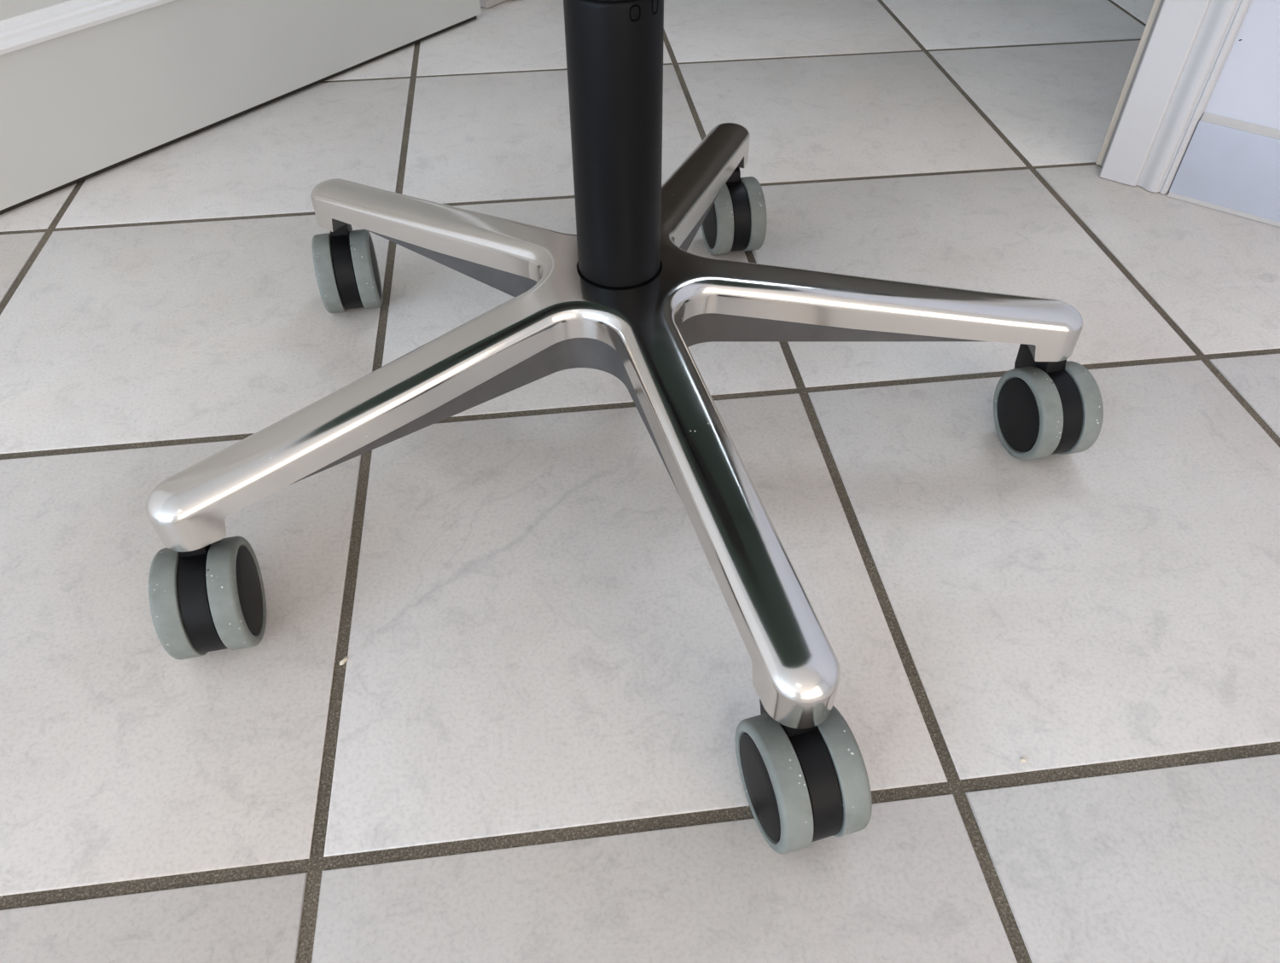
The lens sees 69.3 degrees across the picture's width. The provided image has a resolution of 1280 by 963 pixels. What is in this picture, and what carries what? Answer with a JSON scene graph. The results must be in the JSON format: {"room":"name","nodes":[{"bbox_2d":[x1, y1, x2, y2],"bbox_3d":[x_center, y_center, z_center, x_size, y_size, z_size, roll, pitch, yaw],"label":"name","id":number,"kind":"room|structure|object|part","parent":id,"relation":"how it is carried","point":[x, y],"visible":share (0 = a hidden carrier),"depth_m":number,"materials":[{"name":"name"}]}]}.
{"room":"home office","nodes":[
{"label":"home office","id":0,"kind":"room"},
{"bbox_2d":[0,0,1279,962],"bbox_3d":[-0.284,0.667,-0.014,5.417,0.060,8.008,27,51,25],"label":"floor","id":1,"kind":"structure","parent":0,"point":[522,747],"depth_m":0.56,"materials":[{"name":"tile"}]},
{"bbox_2d":[339,657,348,665],"bbox_3d":[-0.163,0.099,0.511,0.003,0.003,0.006,24,50,22],"label":"crumb","id":2,"kind":"object","parent":1,"relation":"on","point":[344,660],"visible":1,"depth_m":0.51,"materials":[{"name":"beige food"}]},
{"bbox_2d":[145,0,1103,855],"bbox_3d":[0.007,-0.210,0.439,0.563,0.538,0.581,-5,45,-5],"label":"office chair","id":3,"kind":"object","parent":1,"relation":"on","point":[624,296],"visible":1,"depth_m":0.51,"materials":[{"name":"silver metal"}]},
{"bbox_3d":[-0.154,-0.036,0.505,0.229,0.057,0.034,-27,51,-24],"label":"arm","id":4,"kind":"part","parent":3,"relation":"part of","materials":[{"name":"silver metal"}]},
{"bbox_3d":[-0.152,-0.180,0.649,0.229,0.057,0.034,28,51,25],"label":"arm","id":5,"kind":"part","parent":3,"relation":"part of","materials":[{"name":"silver metal"}]},
{"bbox_3d":[0.043,-0.224,0.693,0.034,0.057,0.229,13,47,13],"label":"arm","id":6,"kind":"part","parent":3,"relation":"part of","materials":[{"name":"silver metal"}]},
{"bbox_3d":[0.040,0.009,0.459,0.034,0.057,0.229,-13,46,-12],"label":"arm","id":7,"kind":"part","parent":3,"relation":"part of","materials":[{"name":"silver metal"}]},
{"bbox_3d":[0.162,-0.107,0.575,0.229,0.057,0.034,0,45,1],"label":"arm","id":8,"kind":"part","parent":3,"relation":"part of","materials":[{"name":"silver metal"}]},
{"bbox_2d":[1019,757,1026,762],"bbox_3d":[0.193,0.140,0.467,0.004,0.002,0.002,-14,47,-13],"label":"crumb","id":9,"kind":"object","parent":1,"relation":"on","point":[1022,759],"visible":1,"depth_m":0.47,"materials":[{"name":"beige food"}]},
{"bbox_2d":[1201,0,1279,129],"bbox_3d":[0.646,-1.139,-0.023,4.800,2.500,0.120,27,51,25],"label":"wall","id":10,"kind":"structure","parent":0,"point":[1247,88],"depth_m":0.79,"materials":[{"name":"white paint"}]},
{"bbox_2d":[0,0,481,215],"bbox_3d":[-0.462,-1.093,0.300,0.045,1.984,0.833,27,51,25],"label":"door","id":11,"kind":"structure","parent":10,"relation":"in","point":[89,89],"depth_m":0.91,"materials":[{"name":"paint"}]},
{"bbox_3d":[-0.471,-1.091,0.294,0.021,1.748,0.594,27,51,25],"label":"panel","id":12,"kind":"part","parent":11,"relation":"part of","materials":[{"name":"paint"}]},
{"bbox_3d":[-0.453,-0.476,0.893,0.016,0.021,0.584,27,51,25],"label":"moulding","id":13,"kind":"part","parent":11,"relation":"part of","materials":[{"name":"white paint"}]},
{"bbox_2d":[479,0,506,8],"bbox_3d":[-0.181,-1.408,0.551,0.148,2.074,0.063,-23,49,-21],"label":"trim","id":14,"kind":"structure","parent":10,"relation":"attached to","point":[485,3],"depth_m":1.25,"materials":[{"name":"white paint"}]},
{"bbox_2d":[1095,0,1251,193],"bbox_3d":[0.486,-1.061,0.200,0.064,2.074,0.148,10,46,10],"label":"trim","id":15,"kind":"structure","parent":10,"relation":"attached to","point":[1184,46],"depth_m":0.83,"materials":[{"name":"white paint"}]},
{"bbox_2d":[1167,112,1279,226],"bbox_3d":[1.521,0.229,0.318,2.535,0.076,0.014,27,51,25],"label":"baseboard","id":16,"kind":"structure","parent":10,"relation":"attached to","point":[1230,165],"depth_m":0.83,"materials":[{"name":"tile"}]}
]}

